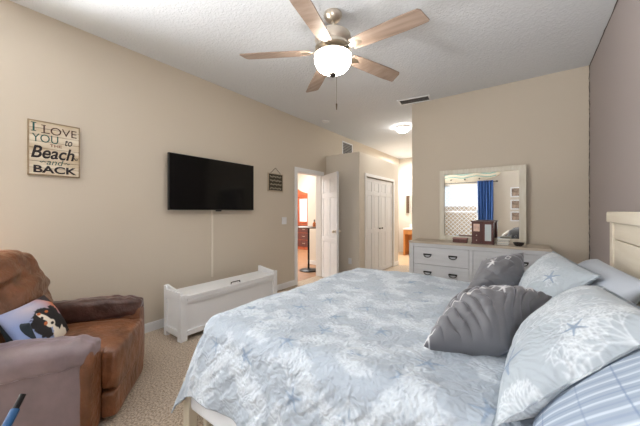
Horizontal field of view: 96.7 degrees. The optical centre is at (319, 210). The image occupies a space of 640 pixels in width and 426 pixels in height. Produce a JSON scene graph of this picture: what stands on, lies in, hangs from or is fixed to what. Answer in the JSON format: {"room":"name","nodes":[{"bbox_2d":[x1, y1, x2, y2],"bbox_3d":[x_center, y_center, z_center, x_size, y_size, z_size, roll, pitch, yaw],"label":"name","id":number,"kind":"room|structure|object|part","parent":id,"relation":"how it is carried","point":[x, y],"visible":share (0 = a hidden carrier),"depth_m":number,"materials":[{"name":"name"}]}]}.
{"room":"bedroom","nodes":[
{"label":"bedroom","id":0,"kind":"room"},
{"bbox_2d":[0,0,398,323],"bbox_3d":[-0.460,-0.180,5.128,0.120,2.990,10.290,0,0,36],"label":"wall","id":1,"kind":"structure","parent":0,"point":[109,230],"depth_m":2.94,"materials":[{"name":"beige paint"}]},
{"bbox_2d":[27,118,79,177],"bbox_3d":[-2.304,-0.531,2.473,0.024,0.458,0.336,0,0,36],"label":"wall sign","id":2,"kind":"object","parent":1,"relation":"attached to","point":[53,149],"visible":1,"depth_m":2.45,"materials":[{"name":"brown wood"}]},
{"bbox_2d":[167,152,253,210],"bbox_3d":[-1.367,-0.329,3.704,0.090,0.667,1.224,0,0,36],"label":"television","id":3,"kind":"object","parent":1,"relation":"attached to","point":[193,182],"visible":1,"depth_m":3.57,"materials":[{"name":"black plastic"}]},
{"bbox_2d":[211,210,212,276],"bbox_3d":[-1.406,0.407,3.715,0.014,0.904,0.022,0,0,36],"label":"cord cover","id":4,"kind":"object","parent":1,"relation":"attached to","point":[211,210],"visible":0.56,"depth_m":3.71,"materials":[{"name":"beige plastic"}]},
{"bbox_2d":[144,280,294,332],"bbox_3d":[-1.905,1.265,3.028,0.016,0.100,4.955,0,0,36],"label":"baseboard","id":5,"kind":"structure","parent":1,"relation":"attached to","point":[157,324],"depth_m":3.18,"materials":[{"name":"white wood"}]},
{"bbox_2d":[268,169,282,191],"bbox_3d":[-0.725,-0.511,4.647,0.018,0.392,0.340,0,0,36],"label":"plaque","id":6,"kind":"object","parent":1,"relation":"attached to","point":[275,181],"visible":1,"depth_m":4.64,"materials":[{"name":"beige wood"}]},
{"bbox_2d":[282,217,286,223],"bbox_3d":[-0.604,0.165,4.818,0.012,0.120,0.116,0,0,36],"label":"light switch","id":7,"kind":"object","parent":1,"relation":"attached to","point":[284,219],"visible":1,"depth_m":4.82,"materials":[{"name":"white plastic"}]},
{"bbox_2d":[295,167,323,284],"bbox_3d":[-0.241,0.265,5.429,0.156,2.100,0.885,0,0,36],"label":"trim","id":8,"kind":"structure","parent":1,"relation":"attached to","point":[318,174],"depth_m":5.69,"materials":[{"name":"white wood"}]},
{"bbox_2d":[322,171,340,277],"bbox_3d":[0.178,0.305,5.334,0.170,2.000,0.754,0,0,-21],"label":"door","id":9,"kind":"structure","parent":1,"relation":"in","point":[330,230],"depth_m":5.25,"materials":[{"name":"white wood"}]},
{"bbox_2d":[342,141,352,153],"bbox_3d":[0.632,-1.365,6.516,0.012,0.400,0.460,0,0,36],"label":"air vent","id":10,"kind":"object","parent":1,"relation":"in","point":[346,147],"visible":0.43,"depth_m":6.48,"materials":[{"name":"grey metal"}]},
{"bbox_2d":[98,249,408,425],"bbox_3d":[-0.697,1.340,5.411,8.905,0.050,10.470,0,0,36],"label":"floor","id":11,"kind":"structure","parent":0,"point":[151,400],"depth_m":2.25,"materials":[{"name":"beige carpet"}]},
{"bbox_2d":[2,394,26,425],"bbox_3d":[-1.420,1.097,1.199,0.036,0.421,0.404,0,0,-9],"label":"handle","id":12,"kind":"object","parent":11,"relation":"on","point":[11,416],"visible":1,"depth_m":1.33,"materials":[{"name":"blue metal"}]},
{"bbox_2d":[0,250,144,425],"bbox_3d":[-1.794,0.786,1.917,0.958,1.038,0.973,0,0,-17],"label":"recliner","id":13,"kind":"object","parent":11,"relation":"on","point":[85,373],"visible":0.81,"depth_m":1.72,"materials":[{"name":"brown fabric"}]},
{"bbox_2d":[0,323,35,341],"bbox_3d":[-1.754,0.740,1.662,0.220,0.170,0.052,0,0,-8],"label":"cushion","id":14,"kind":"object","parent":13,"relation":"on","point":[26,328],"visible":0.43,"depth_m":1.65,"materials":[{"name":"black fabric"}]},
{"bbox_3d":[-2.061,0.618,1.860,0.378,0.701,0.922,0,0,-17],"label":"backrest","id":15,"kind":"part","parent":13,"relation":"part of","materials":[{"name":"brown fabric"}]},
{"bbox_2d":[15,252,39,281],"bbox_3d":[-2.117,0.414,1.845,0.241,0.270,0.721,0,0,-17],"label":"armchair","id":16,"kind":"object","parent":13,"relation":"on","point":[27,269],"depth_m":1.99,"materials":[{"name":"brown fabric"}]},
{"bbox_2d":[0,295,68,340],"bbox_3d":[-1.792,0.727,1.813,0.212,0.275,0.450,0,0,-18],"label":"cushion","id":17,"kind":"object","parent":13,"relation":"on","point":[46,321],"visible":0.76,"depth_m":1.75,"materials":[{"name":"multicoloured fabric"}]},
{"bbox_3d":[-1.720,1.045,1.557,0.784,0.507,0.158,0,0,-17],"label":"arm panel","id":18,"kind":"part","parent":13,"relation":"part of","materials":[{"name":"brown fabric"}]},
{"bbox_3d":[-1.349,1.054,1.673,0.063,0.503,0.152,0,0,-17],"label":"arm","id":19,"kind":"part","parent":13,"relation":"part of","materials":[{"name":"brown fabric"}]},
{"bbox_2d":[64,319,131,356],"bbox_3d":[-1.745,0.925,1.936,0.806,0.196,0.608,0,0,-17],"label":"seat cushion","id":20,"kind":"object","parent":13,"relation":"on","point":[115,335],"depth_m":1.98,"materials":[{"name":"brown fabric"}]},
{"bbox_3d":[-1.910,1.044,2.273,0.787,0.505,0.157,0,0,-17],"label":"arm panel","id":21,"kind":"part","parent":13,"relation":"part of","materials":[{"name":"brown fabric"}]},
{"bbox_3d":[-1.400,1.206,2.042,0.096,0.175,0.604,0,0,-17],"label":"footrest panel","id":22,"kind":"part","parent":13,"relation":"part of","materials":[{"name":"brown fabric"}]},
{"bbox_3d":[-1.530,1.044,2.397,0.063,0.503,0.152,0,0,-17],"label":"arm","id":23,"kind":"part","parent":13,"relation":"part of","materials":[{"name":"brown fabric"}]},
{"bbox_2d":[164,265,276,342],"bbox_3d":[-1.125,1.048,3.472,0.354,0.535,1.350,0,0,36],"label":"storage bench","id":24,"kind":"object","parent":11,"relation":"on","point":[187,310],"visible":0.78,"depth_m":3.12,"materials":[{"name":"white paint"}]},
{"bbox_3d":[-1.528,1.052,2.941,0.328,0.525,0.018,0,0,36],"label":"frame","id":25,"kind":"part","parent":24,"relation":"part of","materials":[{"name":"white paint"}]},
{"bbox_3d":[-1.519,1.048,2.954,0.327,0.535,0.022,0,0,36],"label":"panel","id":26,"kind":"part","parent":24,"relation":"part of","materials":[{"name":"white paint"}]},
{"bbox_3d":[-1.123,0.890,3.471,0.349,0.060,1.276,0,0,36],"label":"lid","id":27,"kind":"part","parent":24,"relation":"part of","materials":[{"name":"white paint"}]},
{"bbox_3d":[-1.010,1.090,3.389,0.018,0.330,1.276,0,0,36],"label":"panel","id":28,"kind":"part","parent":24,"relation":"part of","materials":[{"name":"white paint"}]},
{"bbox_3d":[-0.754,1.048,4.005,0.327,0.535,0.022,0,0,36],"label":"panel","id":29,"kind":"part","parent":24,"relation":"part of","materials":[{"name":"white paint"}]},
{"bbox_2d":[298,189,307,249],"bbox_3d":[-0.704,0.276,10.079,1.200,2.079,0.531,0,0,36],"label":"china cabinet","id":30,"kind":"object","parent":11,"relation":"on","point":[302,197],"visible":0.36,"depth_m":9.78,"materials":[{"name":"brown wood"}]},
{"bbox_3d":[-0.574,-0.030,9.824,0.430,0.890,0.020,0,0,36],"label":"glass door","id":31,"kind":"part","parent":30,"relation":"part of","materials":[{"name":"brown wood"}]},
{"bbox_3d":[-0.574,-0.030,9.823,0.330,0.790,0.004,0,0,36],"label":"pane","id":32,"kind":"part","parent":30,"relation":"part of","materials":[{"name":"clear glass"}]},
{"bbox_3d":[-0.549,0.865,9.679,0.340,0.220,0.015,0,0,36],"label":"drawer","id":33,"kind":"part","parent":30,"relation":"part of","materials":[{"name":"brown wood"}]},
{"bbox_3d":[-0.549,1.105,9.679,0.340,0.220,0.015,0,0,36],"label":"drawer","id":34,"kind":"part","parent":30,"relation":"part of","materials":[{"name":"brown wood"}]},
{"bbox_2d":[298,226,315,272],"bbox_3d":[-0.252,0.829,6.281,0.560,0.972,0.560,0,0,36],"label":"pub table","id":35,"kind":"object","parent":11,"relation":"on","point":[308,269],"visible":0.8,"depth_m":6.26,"materials":[{"name":"black metal"}]},
{"bbox_2d":[403,224,411,254],"bbox_3d":[3.209,0.834,8.267,1.420,0.962,0.625,0,0,36],"label":"bathroom vanity","id":36,"kind":"object","parent":11,"relation":"on","point":[407,232],"visible":0.23,"depth_m":8.44,"materials":[{"name":"orange wood"}]},
{"bbox_2d":[183,212,639,425],"bbox_3d":[0.677,0.660,1.839,2.180,1.311,2.026,0,0,36],"label":"bed","id":37,"kind":"object","parent":11,"relation":"on","point":[624,226],"visible":0.22,"depth_m":1.68,"materials":[{"name":"beige wood"}]},
{"bbox_3d":[-0.760,1.145,1.666,0.060,0.340,0.056,0,0,36],"label":"leg","id":38,"kind":"part","parent":37,"relation":"part of","materials":[{"name":"beige wood"}]},
{"bbox_2d":[191,397,236,425],"bbox_3d":[0.651,1.030,1.845,2.030,0.230,1.980,0,0,36],"label":"box spring","id":39,"kind":"object","parent":37,"relation":"on","point":[215,418],"visible":0.13,"depth_m":1.51,"materials":[{"name":"white fabric"}]},
{"bbox_3d":[0.667,0.776,1.846,2.005,0.273,1.890,0,0,36],"label":"mattress","id":40,"kind":"object","parent":39,"relation":"on","visible":0},
{"bbox_2d":[171,268,534,425],"bbox_3d":[0.595,0.880,1.894,2.071,0.571,2.135,0,0,36],"label":"quilt","id":41,"kind":"object","parent":40,"relation":"on","point":[345,348],"visible":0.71,"depth_m":1.31,"materials":[{"name":"blue fabric"}]},
{"bbox_2d":[423,285,551,356],"bbox_3d":[0.780,0.512,1.333,0.635,0.352,0.301,0,0,-33],"label":"velvet pillow","id":42,"kind":"object","parent":41,"relation":"on","point":[483,320],"visible":0.83,"depth_m":1.21,"materials":[{"name":"grey fabric"}]},
{"bbox_2d":[467,252,524,287],"bbox_3d":[1.245,0.448,2.014,0.499,0.285,0.263,0,0,4],"label":"velvet pillow","id":43,"kind":"object","parent":41,"relation":"on","point":[509,270],"visible":0.73,"depth_m":1.93,"materials":[{"name":"grey fabric"}]},
{"bbox_2d":[518,251,602,298],"bbox_3d":[1.395,0.435,1.781,0.309,0.301,0.714,0,0,24],"label":"pillow sham","id":44,"kind":"object","parent":41,"relation":"on","point":[552,274],"visible":0.62,"depth_m":1.59,"materials":[{"name":"fabric"}]},
{"bbox_2d":[491,284,639,425],"bbox_3d":[0.855,0.446,0.985,0.394,0.324,0.800,0,0,36],"label":"pillow sham","id":45,"kind":"object","parent":41,"relation":"on","point":[579,331],"visible":0.88,"depth_m":0.82,"materials":[{"name":"fabric"}]},
{"bbox_2d":[533,349,639,425],"bbox_3d":[0.876,0.463,0.853,0.423,0.316,0.730,0,0,36],"label":"striped pillow","id":46,"kind":"object","parent":41,"relation":"on","point":[609,395],"visible":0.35,"depth_m":0.69,"materials":[{"name":"fabric"}]},
{"bbox_2d":[579,259,639,304],"bbox_3d":[1.587,0.450,1.664,0.278,0.286,0.959,0,0,36],"label":"bed pillow","id":47,"kind":"object","parent":41,"relation":"on","point":[622,284],"visible":0.34,"depth_m":1.36,"materials":[{"name":"grey fabric"}]},
{"bbox_3d":[2.086,0.698,1.994,0.065,1.235,0.080,0,0,36],"label":"headboard post","id":48,"kind":"part","parent":37,"relation":"part of","materials":[{"name":"beige wood"}]},
{"bbox_3d":[1.527,0.649,1.226,0.045,1.132,1.820,0,0,36],"label":"headboard","id":49,"kind":"part","parent":37,"relation":"part of","materials":[{"name":"beige wood"}]},
{"bbox_2d":[409,238,551,281],"bbox_3d":[2.020,0.867,3.740,1.575,0.897,0.456,0,0,36],"label":"dresser","id":50,"kind":"object","parent":11,"relation":"on","point":[448,259],"visible":0.38,"depth_m":3.67,"materials":[{"name":"white wood"}]},
{"bbox_3d":[1.605,0.849,3.800,0.692,0.232,0.026,0,0,36],"label":"drawer","id":51,"kind":"part","parent":50,"relation":"part of","materials":[{"name":"white wood"}]},
{"bbox_3d":[1.605,0.611,3.800,0.692,0.232,0.026,0,0,36],"label":"drawer","id":52,"kind":"part","parent":50,"relation":"part of","materials":[{"name":"white wood"}]},
{"bbox_2d":[452,237,467,242],"bbox_3d":[1.872,0.386,3.795,0.178,0.064,0.108,0,0,36],"label":"trinket box","id":53,"kind":"object","parent":50,"relation":"on","point":[455,239],"visible":0.99,"depth_m":3.75,"materials":[{"name":"brown wood"}]},
{"bbox_3d":[1.872,0.363,3.795,0.178,0.018,0.108,0,0,36],"label":"lid","id":54,"kind":"part","parent":53,"relation":"part of","materials":[{"name":"brown wood"}]},
{"bbox_2d":[440,164,525,243],"bbox_3d":[2.169,-0.082,3.863,1.024,1.000,0.040,0,0,36],"label":"dresser mirror","id":55,"kind":"object","parent":50,"relation":"on","point":[497,194],"visible":0.88,"depth_m":3.83,"materials":[{"name":"mirror"}]},
{"bbox_2d":[471,221,494,244],"bbox_3d":[2.077,0.273,3.627,0.260,0.290,0.151,0,0,36],"label":"jewelry box","id":56,"kind":"object","parent":50,"relation":"on","point":[482,231],"visible":1,"depth_m":3.57,"materials":[{"name":"brown wood"}]},
{"bbox_3d":[1.992,0.308,3.616,0.102,0.056,0.008,0,0,36],"label":"drawer","id":57,"kind":"part","parent":56,"relation":"part of","materials":[{"name":"brown wood"}]},
{"bbox_3d":[1.992,0.370,3.616,0.102,0.056,0.008,0,0,36],"label":"drawer","id":58,"kind":"part","parent":56,"relation":"part of","materials":[{"name":"brown wood"}]},
{"bbox_3d":[1.992,0.210,3.616,0.102,0.125,0.008,0,0,36],"label":"door","id":59,"kind":"part","parent":56,"relation":"part of","materials":[{"name":"brown wood"}]},
{"bbox_3d":[1.989,0.210,3.613,0.070,0.095,0.003,0,0,36],"label":"pane","id":60,"kind":"part","parent":56,"relation":"part of","materials":[{"name":"pink glass"}]},
{"bbox_3d":[2.092,0.273,3.543,0.106,0.250,0.008,0,0,36],"label":"door","id":61,"kind":"part","parent":56,"relation":"part of","materials":[{"name":"brown wood"}]},
{"bbox_3d":[2.090,0.271,3.539,0.068,0.205,0.003,0,0,36],"label":"pane","id":62,"kind":"part","parent":56,"relation":"part of","materials":[{"name":"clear glass"}]},
{"bbox_3d":[2.205,0.611,3.363,0.692,0.232,0.026,0,0,36],"label":"drawer","id":63,"kind":"part","parent":50,"relation":"part of","materials":[{"name":"white wood"}]},
{"bbox_2d":[513,242,523,246],"bbox_3d":[2.360,0.396,3.378,0.116,0.045,0.116,0,0,36],"label":"bowl","id":64,"kind":"object","parent":50,"relation":"on","point":[520,244],"visible":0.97,"depth_m":3.35,"materials":[{"name":"black ceramic"}]},
{"bbox_2d":[298,173,307,192],"bbox_3d":[0.145,-0.180,10.098,4.750,2.990,0.100,0,0,36],"label":"wall","id":65,"kind":"structure","parent":0,"point":[302,178],"depth_m":10.59,"materials":[{"name":"beige paint"}]},
{"bbox_2d":[308,175,315,260],"bbox_3d":[0.120,-0.180,6.851,0.970,2.990,0.120,0,0,36],"label":"wall","id":66,"kind":"structure","parent":0,"point":[311,179],"depth_m":7.00,"materials":[{"name":"beige paint"}]},
{"bbox_2d":[9,0,616,158],"bbox_3d":[1.171,-1.725,3.941,4.155,0.100,10.290,0,0,36],"label":"ceiling","id":67,"kind":"structure","parent":0,"point":[464,46],"depth_m":2.86,"materials":[{"name":"white paint"}]},
{"bbox_2d":[239,0,429,109],"bbox_3d":[0.161,-1.260,2.385,1.459,0.830,1.508,0,0,36],"label":"ceiling fan","id":68,"kind":"object","parent":67,"relation":"hanging from","point":[332,57],"visible":1,"depth_m":2.29,"materials":[{"name":"silver metal"}]},
{"bbox_3d":[-0.378,-1.340,2.441,0.599,0.048,0.145,0,0,4],"label":"blade","id":69,"kind":"part","parent":68,"relation":"part of","materials":[{"name":"brown wood"}]},
{"bbox_3d":[-0.062,-1.340,1.962,0.145,0.048,0.599,0,0,22],"label":"blade","id":70,"kind":"part","parent":68,"relation":"part of","materials":[{"name":"brown wood"}]},
{"bbox_3d":[-0.021,-1.340,2.889,0.145,0.048,0.599,0,0,-14],"label":"blade","id":71,"kind":"part","parent":68,"relation":"part of","materials":[{"name":"brown wood"}]},
{"bbox_3d":[0.109,-1.239,2.419,0.314,0.148,0.314,0,0,36],"label":"lamp shade","id":72,"kind":"part","parent":68,"relation":"part of","materials":[{"name":"white glass"}]},
{"bbox_3d":[0.138,-1.010,2.373,0.013,0.330,0.014,0,0,36],"label":"pull chain","id":73,"kind":"part","parent":68,"relation":"part of","materials":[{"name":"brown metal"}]},
{"bbox_3d":[0.517,-1.340,2.688,0.599,0.048,0.145,0,0,-32],"label":"blade","id":74,"kind":"part","parent":68,"relation":"part of","materials":[{"name":"brown wood"}]},
{"bbox_3d":[0.491,-1.340,2.114,0.599,0.048,0.145,0,0,40],"label":"blade","id":75,"kind":"part","parent":68,"relation":"part of","materials":[{"name":"brown wood"}]},
{"bbox_2d":[396,125,409,132],"bbox_3d":[1.649,-1.615,5.664,0.270,0.120,0.270,0,0,36],"label":"ceiling light","id":76,"kind":"object","parent":67,"relation":"attached to","point":[402,128],"visible":1,"depth_m":5.58,"materials":[{"name":"white glass"}]},
{"bbox_2d":[397,95,430,105],"bbox_3d":[1.425,-1.669,4.294,0.460,0.012,0.220,0,0,28],"label":"ceiling vent","id":77,"kind":"object","parent":67,"relation":"in","point":[424,98],"visible":1,"depth_m":4.29,"materials":[{"name":"white metal"}]},
{"bbox_2d":[326,151,397,272],"bbox_3d":[1.021,0.095,6.408,0.769,2.440,1.996,0,0,36],"label":"wall","id":78,"kind":"structure","parent":0,"point":[352,167],"depth_m":5.54,"materials":[{"name":"beige paint"}]},
{"bbox_2d":[367,178,391,269],"bbox_3d":[1.306,0.318,6.167,0.066,1.970,1.384,0,0,36],"label":"door","id":79,"kind":"structure","parent":78,"relation":"in","point":[379,193],"depth_m":6.14,"materials":[{"name":"white wood"}]},
{"bbox_2d":[365,173,394,268],"bbox_3d":[1.323,0.285,6.155,0.016,2.060,1.510,0,0,36],"label":"trim","id":80,"kind":"structure","parent":78,"relation":"attached to","point":[366,174],"depth_m":5.95,"materials":[{"name":"white wood"}]},
{"bbox_2d":[399,158,411,251],"bbox_3d":[3.336,-0.180,8.654,1.869,2.990,0.120,0,0,36],"label":"wall","id":81,"kind":"structure","parent":0,"point":[405,164],"depth_m":9.05,"materials":[{"name":"beige paint"}]},
{"bbox_2d":[406,195,409,212],"bbox_3d":[2.769,-0.214,8.961,0.140,0.558,0.050,0,0,36],"label":"towel","id":82,"kind":"object","parent":81,"relation":"hanging from","point":[407,196],"visible":1,"depth_m":8.94,"materials":[{"name":"brown fabric"}]},
{"bbox_2d":[412,65,589,263],"bbox_3d":[2.357,-0.180,3.881,2.166,2.990,0.120,0,0,36],"label":"wall","id":83,"kind":"structure","parent":0,"point":[541,123],"depth_m":3.61,"materials":[{"name":"beige paint"}]},
{"bbox_2d":[590,0,639,264],"bbox_3d":[1.497,-0.180,0.961,0.120,2.990,5.615,0,0,36],"label":"wall","id":84,"kind":"structure","parent":0,"point":[615,65],"depth_m":2.35,"materials":[{"name":"grey paint"}]},
{"bbox_2d":[589,0,617,258],"bbox_3d":[1.503,-0.180,1.077,0.018,2.991,5.424,0,0,36],"label":"trim","id":85,"kind":"structure","parent":84,"relation":"attached to","point":[617,0],"depth_m":3.26,"materials":[{"name":"grey paint"}]}
]}

